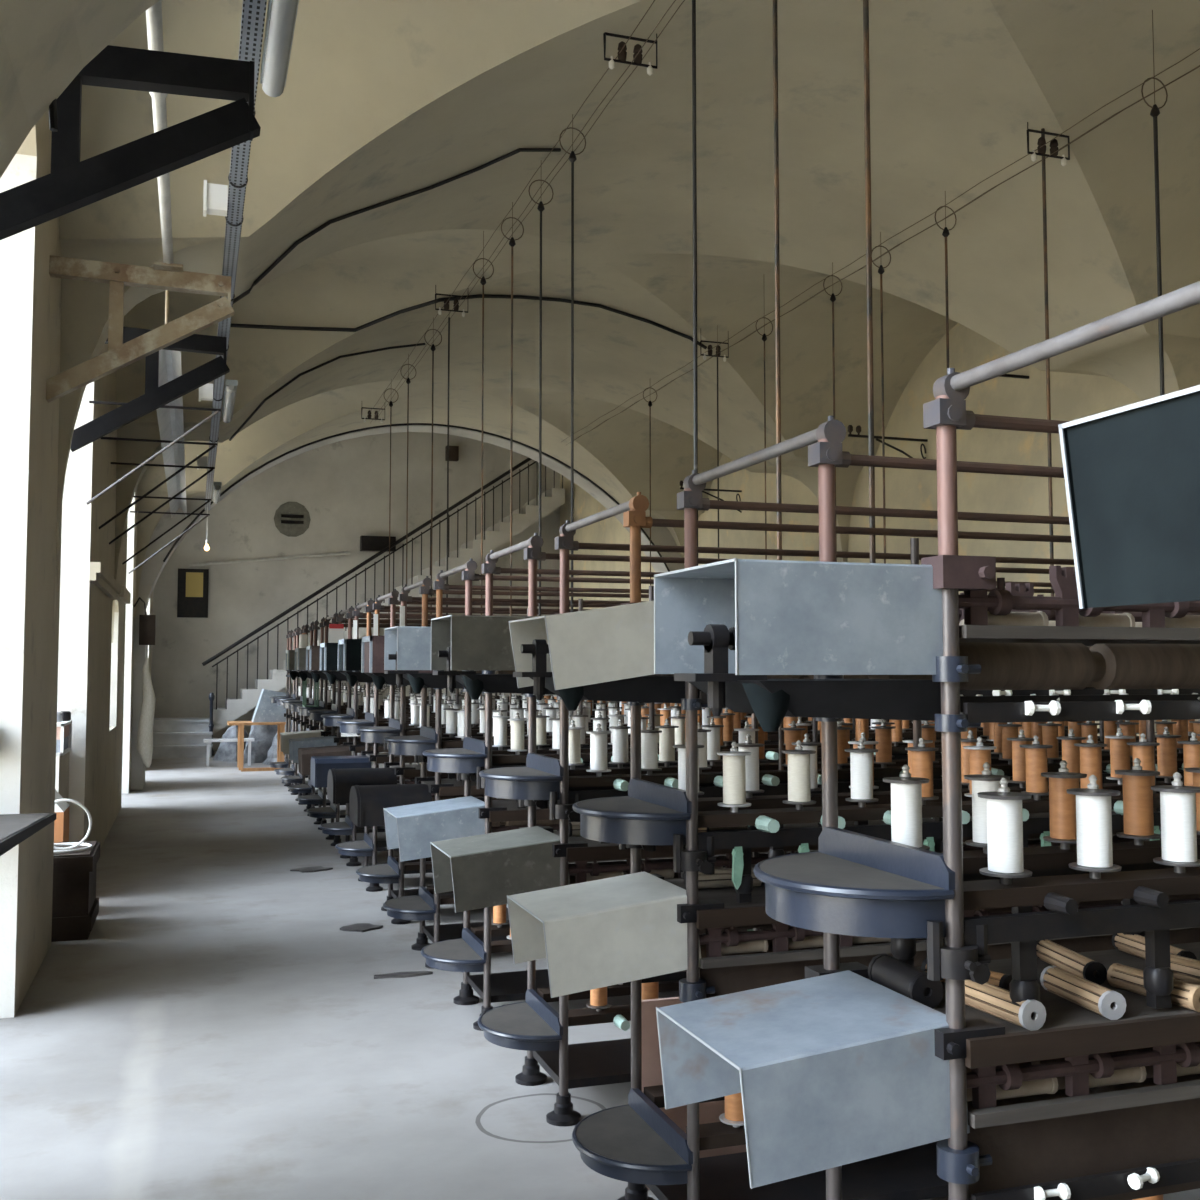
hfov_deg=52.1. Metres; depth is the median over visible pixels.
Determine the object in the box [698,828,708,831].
spool
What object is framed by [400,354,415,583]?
rod
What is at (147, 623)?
meter box
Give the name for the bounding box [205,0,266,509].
cable tray
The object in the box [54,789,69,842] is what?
carton
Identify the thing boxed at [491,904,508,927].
bobbin
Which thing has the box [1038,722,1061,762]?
bobbin
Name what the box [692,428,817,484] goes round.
tube
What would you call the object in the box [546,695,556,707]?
bobbin
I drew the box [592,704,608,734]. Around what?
bobbin
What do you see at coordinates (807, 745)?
bobbin
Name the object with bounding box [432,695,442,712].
bobbin
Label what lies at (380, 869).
shelf
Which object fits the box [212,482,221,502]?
lamp
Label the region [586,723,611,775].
bobbin
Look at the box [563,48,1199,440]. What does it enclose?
wire
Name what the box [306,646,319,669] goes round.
hood
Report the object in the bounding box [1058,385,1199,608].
blackboard
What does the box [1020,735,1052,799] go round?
bobbin
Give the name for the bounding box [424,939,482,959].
shelf
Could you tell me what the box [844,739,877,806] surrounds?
bobbin
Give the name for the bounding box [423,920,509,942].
tray
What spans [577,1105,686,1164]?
shelf
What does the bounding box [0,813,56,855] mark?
shelf
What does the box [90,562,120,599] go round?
trim
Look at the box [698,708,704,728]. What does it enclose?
bobbin
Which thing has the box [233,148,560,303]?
cable
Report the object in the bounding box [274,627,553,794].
machine
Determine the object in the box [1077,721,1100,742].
bobbin
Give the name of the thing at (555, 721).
bobbin
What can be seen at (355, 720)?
shelf
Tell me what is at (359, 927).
scrap
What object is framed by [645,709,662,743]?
bobbin
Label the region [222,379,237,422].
lamp
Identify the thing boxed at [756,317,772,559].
rod
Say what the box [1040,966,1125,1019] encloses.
spool
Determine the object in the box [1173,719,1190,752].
bobbin
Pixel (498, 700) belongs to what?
bobbin
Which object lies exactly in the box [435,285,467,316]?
rack
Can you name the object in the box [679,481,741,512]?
bracket
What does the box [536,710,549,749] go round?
bobbin
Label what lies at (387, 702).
bobbin
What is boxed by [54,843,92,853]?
hoop
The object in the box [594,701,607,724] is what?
bobbin
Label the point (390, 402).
rod
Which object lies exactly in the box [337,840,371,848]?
shelf
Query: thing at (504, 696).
bobbin
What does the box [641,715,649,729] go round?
bobbin
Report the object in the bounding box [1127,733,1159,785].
bobbin
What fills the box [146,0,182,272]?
pipe
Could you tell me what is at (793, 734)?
bobbin
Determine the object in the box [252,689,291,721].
metal box
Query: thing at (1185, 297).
tube
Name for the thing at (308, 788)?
machine
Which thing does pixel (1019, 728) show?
bobbin
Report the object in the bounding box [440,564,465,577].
tube
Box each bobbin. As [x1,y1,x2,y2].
[351,694,359,709]
[362,696,371,712]
[370,693,373,713]
[383,695,389,720]
[389,696,399,719]
[409,695,420,717]
[409,699,420,727]
[417,704,431,727]
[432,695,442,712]
[441,699,451,727]
[443,696,453,703]
[443,704,459,736]
[448,700,462,726]
[454,692,464,709]
[455,705,471,740]
[471,700,480,726]
[477,704,492,736]
[479,692,484,711]
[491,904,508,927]
[492,697,496,715]
[492,705,506,736]
[492,710,509,749]
[495,696,507,707]
[496,698,509,723]
[499,693,508,711]
[507,713,527,754]
[508,699,521,725]
[510,703,526,732]
[512,695,521,703]
[521,697,526,718]
[536,698,545,709]
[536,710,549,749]
[537,699,549,715]
[543,694,550,702]
[543,703,558,735]
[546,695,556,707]
[549,712,559,753]
[552,700,559,717]
[559,710,574,726]
[569,709,587,745]
[569,720,584,769]
[577,703,590,731]
[583,700,592,722]
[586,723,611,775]
[586,987,610,1010]
[590,712,609,748]
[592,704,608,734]
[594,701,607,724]
[606,701,619,722]
[607,702,621,730]
[608,709,625,744]
[608,719,629,767]
[621,701,625,716]
[622,703,629,725]
[625,709,629,734]
[641,703,648,729]
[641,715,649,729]
[641,723,661,774]
[642,982,658,999]
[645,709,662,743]
[654,703,662,713]
[655,719,678,766]
[657,703,672,725]
[668,703,680,725]
[669,711,684,750]
[673,742,703,794]
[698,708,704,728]
[698,722,710,773]
[701,718,723,765]
[702,708,710,728]
[707,716,726,746]
[717,742,750,811]
[719,1093,743,1127]
[720,708,734,745]
[722,707,735,732]
[733,711,741,731]
[734,721,758,742]
[736,734,763,797]
[741,713,747,721]
[748,722,767,760]
[764,732,770,741]
[781,721,805,766]
[782,740,815,809]
[784,716,796,744]
[788,717,810,741]
[792,733,821,790]
[837,721,850,768]
[840,718,852,758]
[843,718,854,730]
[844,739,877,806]
[848,732,878,788]
[855,719,867,740]
[869,719,880,732]
[871,719,895,767]
[872,719,894,756]
[883,765,929,849]
[890,720,903,745]
[902,720,911,731]
[902,740,932,773]
[905,738,938,804]
[922,721,938,762]
[961,725,980,738]
[961,730,985,789]
[963,737,995,796]
[964,762,1009,853]
[977,778,1031,884]
[981,723,988,738]
[986,723,993,743]
[991,722,1006,757]
[998,722,1021,764]
[1007,729,1033,787]
[1013,722,1020,736]
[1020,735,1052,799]
[1021,722,1031,737]
[1031,722,1045,744]
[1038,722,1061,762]
[1041,760,1086,848]
[1053,721,1064,742]
[1057,728,1086,781]
[1066,775,1121,878]
[1068,721,1082,740]
[1074,734,1106,788]
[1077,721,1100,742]
[1102,721,1116,751]
[1105,728,1134,784]
[1115,720,1138,760]
[1115,758,1160,844]
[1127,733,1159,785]
[1130,720,1138,733]
[1133,1195,1162,1199]
[1139,720,1156,750]
[1151,772,1199,872]
[1154,720,1176,755]
[1155,727,1181,782]
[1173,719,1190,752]
[1177,732,1199,785]
[1185,767,1199,834]
[1188,719,1194,735]
[1189,719,1199,740]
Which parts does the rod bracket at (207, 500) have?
arm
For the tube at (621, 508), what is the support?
attached to the machine at (480, 871)
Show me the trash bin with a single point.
(75, 904)
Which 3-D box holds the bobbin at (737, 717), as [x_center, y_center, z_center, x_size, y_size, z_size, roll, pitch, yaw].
[0.848,0.730,7.675,0.096,0.194,0.094,0,-3,6]
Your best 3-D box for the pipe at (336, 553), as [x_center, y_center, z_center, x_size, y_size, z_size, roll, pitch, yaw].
[-6.532,-0.817,24.383,3.106,0.390,0.060,1,-3,-18]
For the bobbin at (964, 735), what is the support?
on the machine at (480, 871)
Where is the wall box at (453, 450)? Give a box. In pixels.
[445,446,458,460]
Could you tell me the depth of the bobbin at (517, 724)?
5.64 m
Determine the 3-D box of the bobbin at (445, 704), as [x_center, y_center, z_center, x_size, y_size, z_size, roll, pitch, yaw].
[-1.047,0.765,8.304,0.095,0.194,0.096,1,-3,-23]
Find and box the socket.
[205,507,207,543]
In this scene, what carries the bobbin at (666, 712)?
on the machine at (367, 803)
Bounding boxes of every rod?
[384,388,397,612]
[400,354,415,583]
[424,317,441,626]
[446,317,449,695]
[473,231,493,703]
[501,202,523,722]
[529,180,553,615]
[559,114,585,611]
[643,388,656,585]
[692,0,697,565]
[717,325,718,558]
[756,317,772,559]
[773,0,783,769]
[823,262,841,561]
[863,0,875,562]
[872,232,890,721]
[935,195,956,368]
[1041,128,1053,620]
[1141,10,1167,395]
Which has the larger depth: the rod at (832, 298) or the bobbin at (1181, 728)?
the rod at (832, 298)
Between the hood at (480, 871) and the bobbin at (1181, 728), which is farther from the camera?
the bobbin at (1181, 728)
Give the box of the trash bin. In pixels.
[51,841,99,941]
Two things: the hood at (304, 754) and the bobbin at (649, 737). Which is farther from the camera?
the hood at (304, 754)
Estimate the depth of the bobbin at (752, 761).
3.75 m
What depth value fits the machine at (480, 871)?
4.49 m
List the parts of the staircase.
newel post, handrail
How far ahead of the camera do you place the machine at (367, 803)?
6.75 m
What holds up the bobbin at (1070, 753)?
on the machine at (638, 927)
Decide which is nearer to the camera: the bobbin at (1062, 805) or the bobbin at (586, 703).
the bobbin at (1062, 805)
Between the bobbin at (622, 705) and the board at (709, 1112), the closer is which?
the board at (709, 1112)
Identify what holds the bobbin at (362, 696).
on the machine at (347, 828)
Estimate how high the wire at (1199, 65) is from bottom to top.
0.017 m
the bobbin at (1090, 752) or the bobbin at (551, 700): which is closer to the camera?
the bobbin at (1090, 752)
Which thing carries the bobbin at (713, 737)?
on the machine at (480, 871)
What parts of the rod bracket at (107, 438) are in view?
arm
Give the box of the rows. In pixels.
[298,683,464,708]
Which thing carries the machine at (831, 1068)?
on the floor
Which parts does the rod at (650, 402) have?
rod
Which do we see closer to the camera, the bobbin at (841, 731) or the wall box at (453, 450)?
the bobbin at (841, 731)
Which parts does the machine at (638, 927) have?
post, post, guide rail, spindle rail, post, post, spindle lever, spindle lever, rail, rail, spindle rail, guide rail, post, spindle rail, spindle lever, angle rail, spindle rail, wooden rail, guide rail, spindle lever, post, spindle lever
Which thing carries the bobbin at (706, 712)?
on the machine at (367, 803)
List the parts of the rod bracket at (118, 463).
arm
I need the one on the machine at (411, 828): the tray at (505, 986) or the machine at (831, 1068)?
the tray at (505, 986)
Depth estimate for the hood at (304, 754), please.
10.03 m
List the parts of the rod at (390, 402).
rod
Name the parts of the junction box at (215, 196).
lid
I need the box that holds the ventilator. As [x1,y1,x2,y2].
[274,502,310,536]
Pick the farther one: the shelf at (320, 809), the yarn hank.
the yarn hank
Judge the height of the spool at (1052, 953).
0.047 m
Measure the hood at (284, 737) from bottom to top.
0.217 m
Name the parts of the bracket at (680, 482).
arm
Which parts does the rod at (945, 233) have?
rod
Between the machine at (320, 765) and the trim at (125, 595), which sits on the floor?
the machine at (320, 765)
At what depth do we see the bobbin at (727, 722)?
6.33 m
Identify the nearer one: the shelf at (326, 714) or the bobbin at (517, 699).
the bobbin at (517, 699)
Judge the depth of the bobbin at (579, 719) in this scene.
6.08 m
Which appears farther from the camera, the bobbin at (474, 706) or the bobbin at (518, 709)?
the bobbin at (474, 706)
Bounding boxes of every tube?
[357,602,366,608]
[377,593,390,600]
[404,581,421,590]
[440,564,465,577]
[490,539,528,559]
[565,501,629,531]
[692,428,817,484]
[950,281,1199,390]
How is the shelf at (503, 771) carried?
attached to the machine at (480, 871)
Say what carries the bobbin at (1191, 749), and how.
on the machine at (638, 927)
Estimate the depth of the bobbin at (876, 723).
5.27 m
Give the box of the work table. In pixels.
[227,721,285,771]
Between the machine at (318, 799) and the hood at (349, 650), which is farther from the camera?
the machine at (318, 799)
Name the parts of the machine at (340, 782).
post, post, post, post, spindle rail, spindle rail, rail, post, rail, spindle rail, spindle rail, angle rail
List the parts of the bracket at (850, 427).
arm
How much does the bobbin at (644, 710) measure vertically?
0.194 m
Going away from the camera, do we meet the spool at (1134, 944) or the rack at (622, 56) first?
the spool at (1134, 944)
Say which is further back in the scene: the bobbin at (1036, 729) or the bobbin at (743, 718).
the bobbin at (743, 718)
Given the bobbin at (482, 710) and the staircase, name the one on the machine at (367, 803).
the bobbin at (482, 710)
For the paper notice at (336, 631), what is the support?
attached to the machine at (332, 812)
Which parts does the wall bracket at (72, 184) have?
arm, plate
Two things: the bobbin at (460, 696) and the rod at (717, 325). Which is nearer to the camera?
the bobbin at (460, 696)
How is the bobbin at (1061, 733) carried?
on the machine at (411, 828)
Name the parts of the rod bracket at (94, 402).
arm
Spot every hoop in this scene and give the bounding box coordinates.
[54,799,91,849]
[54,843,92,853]
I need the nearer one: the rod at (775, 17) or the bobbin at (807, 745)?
the bobbin at (807, 745)
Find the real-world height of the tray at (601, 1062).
0.030 m
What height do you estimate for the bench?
0.440 m
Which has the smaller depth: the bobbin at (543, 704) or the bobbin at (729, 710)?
the bobbin at (729, 710)
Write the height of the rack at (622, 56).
0.240 m
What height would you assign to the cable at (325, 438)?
2.168 m
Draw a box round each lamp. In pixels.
[204,507,208,550]
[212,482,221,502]
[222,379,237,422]
[260,0,298,96]
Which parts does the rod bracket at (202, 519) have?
arm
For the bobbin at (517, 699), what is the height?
0.194 m
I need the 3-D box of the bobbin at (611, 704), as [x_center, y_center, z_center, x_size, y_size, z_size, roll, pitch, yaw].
[0.092,0.787,8.681,0.096,0.194,0.094,-2,-4,26]
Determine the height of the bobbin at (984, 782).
0.194 m
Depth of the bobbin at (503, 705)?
8.40 m
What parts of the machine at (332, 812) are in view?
post, post, rail, rail, post, spindle rail, spindle rail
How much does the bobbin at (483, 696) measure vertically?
0.194 m
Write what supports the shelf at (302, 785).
attached to the machine at (308, 788)
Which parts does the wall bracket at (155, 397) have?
arm, plate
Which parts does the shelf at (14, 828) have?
plate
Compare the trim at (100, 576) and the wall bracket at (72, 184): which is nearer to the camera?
the wall bracket at (72, 184)
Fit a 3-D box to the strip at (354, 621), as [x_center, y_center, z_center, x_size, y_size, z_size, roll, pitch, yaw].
[-2.011,0.316,10.075,0.032,0.300,0.005,1,-3,-18]
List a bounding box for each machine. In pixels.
[269,630,553,785]
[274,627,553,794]
[280,615,618,829]
[280,624,583,804]
[288,620,618,815]
[289,610,607,845]
[298,603,750,865]
[310,595,885,891]
[327,584,912,924]
[349,570,1099,968]
[383,550,1199,1030]
[430,520,1199,1126]
[507,470,1199,1199]
[654,368,1199,1199]
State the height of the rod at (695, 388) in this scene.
3.400 m
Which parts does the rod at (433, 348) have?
rod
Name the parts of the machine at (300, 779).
post, post, spindle rail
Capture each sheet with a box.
[213,725,248,761]
[244,725,277,762]
[262,712,340,764]
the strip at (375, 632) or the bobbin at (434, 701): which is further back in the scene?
the bobbin at (434, 701)
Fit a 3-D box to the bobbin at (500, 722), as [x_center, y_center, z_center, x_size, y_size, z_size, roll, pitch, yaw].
[-0.484,0.635,5.976,0.094,0.194,0.096,1,-3,-17]
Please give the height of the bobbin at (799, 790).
0.194 m
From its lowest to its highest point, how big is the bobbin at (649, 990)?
0.194 m
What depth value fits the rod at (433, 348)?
12.05 m
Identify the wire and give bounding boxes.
[366,0,654,417]
[371,0,675,421]
[378,0,684,416]
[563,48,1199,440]
[568,65,1199,443]
[575,66,1199,439]
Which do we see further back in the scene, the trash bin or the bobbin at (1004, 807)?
the trash bin
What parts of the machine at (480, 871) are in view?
post, post, post, post, spindle rail, spindle rail, post, rail, rail, wooden rail, spindle rail, angle rail, angle rail, spindle rail, post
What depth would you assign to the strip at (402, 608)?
7.81 m
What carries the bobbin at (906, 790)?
on the machine at (831, 1068)
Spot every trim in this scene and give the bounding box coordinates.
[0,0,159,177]
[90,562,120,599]
[119,586,130,603]
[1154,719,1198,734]
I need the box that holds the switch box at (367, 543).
[360,535,395,551]
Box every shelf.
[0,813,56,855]
[271,762,286,763]
[275,768,293,770]
[281,776,301,778]
[289,784,310,787]
[298,795,321,798]
[308,807,334,811]
[321,822,350,827]
[326,714,351,715]
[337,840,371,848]
[340,719,371,721]
[358,864,397,874]
[360,726,395,728]
[385,895,432,909]
[388,736,433,739]
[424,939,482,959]
[425,748,481,753]
[481,1002,557,1035]
[483,767,556,775]
[577,796,683,812]
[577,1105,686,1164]
[760,852,943,889]
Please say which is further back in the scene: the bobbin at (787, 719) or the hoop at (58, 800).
the hoop at (58, 800)
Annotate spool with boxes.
[57,712,62,721]
[61,711,70,720]
[569,822,580,836]
[684,867,764,888]
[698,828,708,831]
[709,826,747,830]
[868,954,943,1008]
[921,957,1011,990]
[965,980,1045,1030]
[1036,939,1106,984]
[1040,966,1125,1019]
[1107,963,1199,1011]
[1112,933,1196,959]
[1170,953,1199,985]
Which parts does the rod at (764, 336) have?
rod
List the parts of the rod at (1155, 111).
rod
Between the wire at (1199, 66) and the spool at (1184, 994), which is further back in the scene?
the wire at (1199, 66)
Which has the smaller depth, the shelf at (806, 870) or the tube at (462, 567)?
the shelf at (806, 870)
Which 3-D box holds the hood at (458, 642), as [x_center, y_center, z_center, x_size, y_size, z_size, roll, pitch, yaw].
[-0.385,0.164,4.569,0.422,0.196,0.387,1,-3,-18]
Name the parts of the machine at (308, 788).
post, post, post, post, spindle rail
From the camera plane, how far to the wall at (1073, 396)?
12.91 m
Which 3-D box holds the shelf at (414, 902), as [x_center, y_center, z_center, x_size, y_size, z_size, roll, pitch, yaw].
[-1.075,1.693,6.808,0.236,0.016,0.464,1,-3,-18]
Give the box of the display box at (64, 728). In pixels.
[56,720,71,755]
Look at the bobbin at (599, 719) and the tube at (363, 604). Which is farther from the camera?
the tube at (363, 604)
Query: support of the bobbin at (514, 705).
on the machine at (340, 782)
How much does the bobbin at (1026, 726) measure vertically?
0.194 m
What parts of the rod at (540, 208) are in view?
rod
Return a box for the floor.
[0,751,1199,1199]
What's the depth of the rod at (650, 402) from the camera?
14.04 m
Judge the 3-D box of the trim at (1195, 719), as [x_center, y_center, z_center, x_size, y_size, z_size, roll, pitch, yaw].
[4.678,0.868,9.209,0.200,2.500,22.200,1,-3,-18]
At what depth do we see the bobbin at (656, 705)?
8.40 m
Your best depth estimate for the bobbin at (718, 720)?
5.95 m
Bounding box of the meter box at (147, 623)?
[134,597,155,644]
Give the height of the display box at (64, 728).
0.220 m
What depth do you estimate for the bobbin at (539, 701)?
9.73 m
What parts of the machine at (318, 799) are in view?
post, post, post, post, rail, rail, spindle rail, spindle rail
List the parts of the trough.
hanger rod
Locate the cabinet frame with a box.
[302,679,318,706]
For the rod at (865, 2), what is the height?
3.261 m
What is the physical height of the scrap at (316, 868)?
0.012 m
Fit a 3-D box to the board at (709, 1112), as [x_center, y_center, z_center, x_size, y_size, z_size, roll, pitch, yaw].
[0.333,1.546,3.902,0.480,0.550,0.090,1,-3,-18]
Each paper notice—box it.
[329,624,343,642]
[341,733,360,736]
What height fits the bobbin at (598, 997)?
0.194 m
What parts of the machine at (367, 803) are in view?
post, post, post, spindle rail, post, spindle rail, rail, rail, post, spindle rail, angle rail, spindle rail, angle rail, post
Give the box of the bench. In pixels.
[204,738,253,766]
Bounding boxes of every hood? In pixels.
[280,730,323,753]
[285,650,294,669]
[289,736,336,762]
[295,648,305,669]
[298,745,351,775]
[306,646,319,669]
[310,755,370,787]
[320,643,337,669]
[327,767,396,803]
[338,639,361,670]
[349,784,431,826]
[361,636,432,672]
[383,796,484,861]
[384,626,430,669]
[430,826,569,912]
[431,615,538,669]
[507,871,700,997]
[508,601,653,689]
[654,558,942,674]
[656,970,969,1188]
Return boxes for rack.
[361,407,384,422]
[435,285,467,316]
[603,32,656,75]
[700,336,728,361]
[1027,122,1069,166]
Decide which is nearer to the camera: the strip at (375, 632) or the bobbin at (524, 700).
the strip at (375, 632)
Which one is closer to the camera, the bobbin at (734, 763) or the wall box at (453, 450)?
the bobbin at (734, 763)
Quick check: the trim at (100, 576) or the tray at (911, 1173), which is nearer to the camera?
the tray at (911, 1173)
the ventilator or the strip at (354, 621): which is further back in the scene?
the ventilator
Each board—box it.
[177,568,208,617]
[642,997,746,1188]
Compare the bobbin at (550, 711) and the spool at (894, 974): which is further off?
the bobbin at (550, 711)
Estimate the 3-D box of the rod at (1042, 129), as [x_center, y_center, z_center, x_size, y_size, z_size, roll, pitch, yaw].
[2.737,-1.353,7.495,0.022,3.122,0.022,1,-3,-18]
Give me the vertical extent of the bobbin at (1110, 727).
0.194 m
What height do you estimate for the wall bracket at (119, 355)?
0.768 m
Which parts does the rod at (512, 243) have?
rod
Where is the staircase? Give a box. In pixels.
[152,458,564,758]
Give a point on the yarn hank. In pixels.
(144, 748)
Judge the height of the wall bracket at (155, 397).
0.817 m
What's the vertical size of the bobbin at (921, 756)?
0.194 m
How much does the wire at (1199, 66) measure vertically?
0.017 m
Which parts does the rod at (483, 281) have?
rod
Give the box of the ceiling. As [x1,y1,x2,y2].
[54,0,1199,642]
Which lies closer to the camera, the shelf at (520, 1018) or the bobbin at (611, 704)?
the shelf at (520, 1018)
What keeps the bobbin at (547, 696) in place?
on the machine at (347, 828)
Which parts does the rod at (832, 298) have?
rod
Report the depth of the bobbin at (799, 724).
5.13 m
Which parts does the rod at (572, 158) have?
rod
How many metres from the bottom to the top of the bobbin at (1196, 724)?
0.194 m
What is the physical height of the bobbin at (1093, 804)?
0.194 m
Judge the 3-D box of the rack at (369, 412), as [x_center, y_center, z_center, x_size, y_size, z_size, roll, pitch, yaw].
[-2.983,-2.471,16.137,0.311,0.284,0.052,1,-3,-18]
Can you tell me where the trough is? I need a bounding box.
[156,290,186,517]
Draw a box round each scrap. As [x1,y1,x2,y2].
[290,866,332,872]
[340,923,382,931]
[374,971,432,978]
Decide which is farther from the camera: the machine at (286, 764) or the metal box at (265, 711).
the metal box at (265, 711)
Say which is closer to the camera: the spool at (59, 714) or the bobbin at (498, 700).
the spool at (59, 714)
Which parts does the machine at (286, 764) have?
post, post, post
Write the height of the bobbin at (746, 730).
0.194 m
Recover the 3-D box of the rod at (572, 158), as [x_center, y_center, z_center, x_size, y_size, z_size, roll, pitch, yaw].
[-0.171,-1.112,7.578,0.178,3.871,0.050,1,-3,-18]
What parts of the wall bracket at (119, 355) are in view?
arm, plate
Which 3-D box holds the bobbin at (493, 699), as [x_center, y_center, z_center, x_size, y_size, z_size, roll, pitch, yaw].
[-0.854,0.840,9.625,0.094,0.194,0.096,-2,-4,33]
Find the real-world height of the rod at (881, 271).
3.732 m
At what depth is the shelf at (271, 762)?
16.95 m
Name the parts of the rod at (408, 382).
rod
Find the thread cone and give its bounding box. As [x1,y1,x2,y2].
[299,633,307,647]
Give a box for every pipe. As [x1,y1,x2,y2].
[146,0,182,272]
[189,552,350,566]
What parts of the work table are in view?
leg, leg, leg, leg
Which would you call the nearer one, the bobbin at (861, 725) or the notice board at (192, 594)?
the bobbin at (861, 725)
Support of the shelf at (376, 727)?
attached to the machine at (340, 782)
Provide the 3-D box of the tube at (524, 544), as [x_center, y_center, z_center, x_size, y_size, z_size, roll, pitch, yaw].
[-0.375,-0.217,5.256,0.028,0.028,0.746,1,-3,-18]
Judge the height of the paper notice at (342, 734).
0.100 m
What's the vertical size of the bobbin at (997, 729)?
0.194 m
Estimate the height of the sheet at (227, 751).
0.625 m
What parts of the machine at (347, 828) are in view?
post, post, post, post, rail, rail, post, spindle rail, spindle rail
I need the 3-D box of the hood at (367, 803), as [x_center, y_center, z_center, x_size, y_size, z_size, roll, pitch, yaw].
[-1.160,1.122,6.780,0.400,0.206,0.371,1,-3,-18]
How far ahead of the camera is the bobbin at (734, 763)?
3.37 m
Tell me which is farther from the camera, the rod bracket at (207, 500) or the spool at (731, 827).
the rod bracket at (207, 500)
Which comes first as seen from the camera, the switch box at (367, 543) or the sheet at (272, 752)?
the sheet at (272, 752)
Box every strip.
[353,620,356,638]
[373,614,377,635]
[400,606,404,625]
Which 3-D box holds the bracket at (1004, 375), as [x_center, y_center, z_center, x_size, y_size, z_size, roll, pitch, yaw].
[3.855,-2.155,11.532,0.408,0.122,0.053,1,-3,-18]
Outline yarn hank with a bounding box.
[136,658,155,766]
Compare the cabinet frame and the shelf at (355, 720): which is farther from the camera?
the cabinet frame
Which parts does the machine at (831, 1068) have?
post, post, post, post, rail, rail, angle rail, spindle rail, wooden rail, wooden rail, guide rail, spindle rail, guide rail, angle rail, wooden rail, guide rail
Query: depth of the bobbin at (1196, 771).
2.82 m
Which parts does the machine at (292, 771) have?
post, post, post, post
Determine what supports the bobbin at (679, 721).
on the machine at (411, 828)
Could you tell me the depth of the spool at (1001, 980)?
2.41 m
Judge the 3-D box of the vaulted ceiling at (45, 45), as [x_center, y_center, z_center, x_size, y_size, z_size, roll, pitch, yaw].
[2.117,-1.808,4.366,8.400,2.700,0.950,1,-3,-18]
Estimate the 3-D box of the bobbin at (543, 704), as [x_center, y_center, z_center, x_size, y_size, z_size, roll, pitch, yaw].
[-0.374,0.758,8.180,0.095,0.194,0.096,2,-4,-37]
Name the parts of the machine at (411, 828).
post, post, post, post, spindle rail, post, rail, rail, post, angle rail, angle rail, spindle rail, spindle rail, spindle rail, post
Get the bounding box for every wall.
[0,109,152,1017]
[130,425,683,789]
[151,432,559,750]
[560,323,1141,735]
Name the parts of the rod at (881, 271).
rod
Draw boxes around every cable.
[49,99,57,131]
[163,423,669,571]
[229,343,424,440]
[231,294,706,348]
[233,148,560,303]
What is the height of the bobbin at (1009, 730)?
0.194 m
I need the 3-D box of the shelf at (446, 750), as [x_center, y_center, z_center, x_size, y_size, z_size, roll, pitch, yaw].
[-0.699,0.716,5.727,0.236,0.016,0.464,1,-3,-18]
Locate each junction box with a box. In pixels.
[197,455,207,468]
[199,383,212,401]
[203,180,227,216]
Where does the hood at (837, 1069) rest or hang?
attached to the machine at (831, 1068)
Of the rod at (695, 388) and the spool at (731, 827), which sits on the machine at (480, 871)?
the spool at (731, 827)
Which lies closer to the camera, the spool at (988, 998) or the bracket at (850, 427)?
the spool at (988, 998)
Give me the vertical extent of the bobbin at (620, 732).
0.194 m
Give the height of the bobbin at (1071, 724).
0.194 m
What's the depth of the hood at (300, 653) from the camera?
11.16 m
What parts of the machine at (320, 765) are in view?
post, post, post, post, rail, rail, spindle rail, spindle rail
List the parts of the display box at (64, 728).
panel, panel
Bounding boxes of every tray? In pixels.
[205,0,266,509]
[293,778,447,784]
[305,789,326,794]
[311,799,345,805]
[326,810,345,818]
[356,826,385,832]
[367,861,432,873]
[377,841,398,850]
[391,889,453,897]
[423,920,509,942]
[467,969,549,1002]
[533,1038,630,1088]
[645,1141,948,1199]
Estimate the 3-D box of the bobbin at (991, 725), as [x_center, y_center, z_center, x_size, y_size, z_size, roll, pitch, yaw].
[2.087,0.663,6.481,0.096,0.194,0.094,-1,-3,13]
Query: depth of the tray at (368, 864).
9.04 m
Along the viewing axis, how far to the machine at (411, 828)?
5.60 m
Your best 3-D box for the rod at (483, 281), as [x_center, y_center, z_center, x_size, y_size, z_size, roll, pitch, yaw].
[-0.954,-1.035,9.937,0.178,3.982,0.050,1,-3,-18]
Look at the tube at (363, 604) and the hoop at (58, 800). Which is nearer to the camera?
the hoop at (58, 800)
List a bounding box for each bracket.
[0,45,260,239]
[46,255,233,402]
[70,327,229,451]
[86,401,220,504]
[99,437,217,528]
[109,462,214,544]
[122,496,210,563]
[129,511,209,573]
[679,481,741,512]
[848,425,927,458]
[999,374,1028,378]
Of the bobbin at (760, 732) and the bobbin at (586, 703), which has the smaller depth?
the bobbin at (760, 732)
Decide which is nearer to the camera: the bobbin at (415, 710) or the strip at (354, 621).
the bobbin at (415, 710)
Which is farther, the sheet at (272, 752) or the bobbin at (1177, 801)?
the sheet at (272, 752)
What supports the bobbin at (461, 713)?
on the machine at (367, 803)

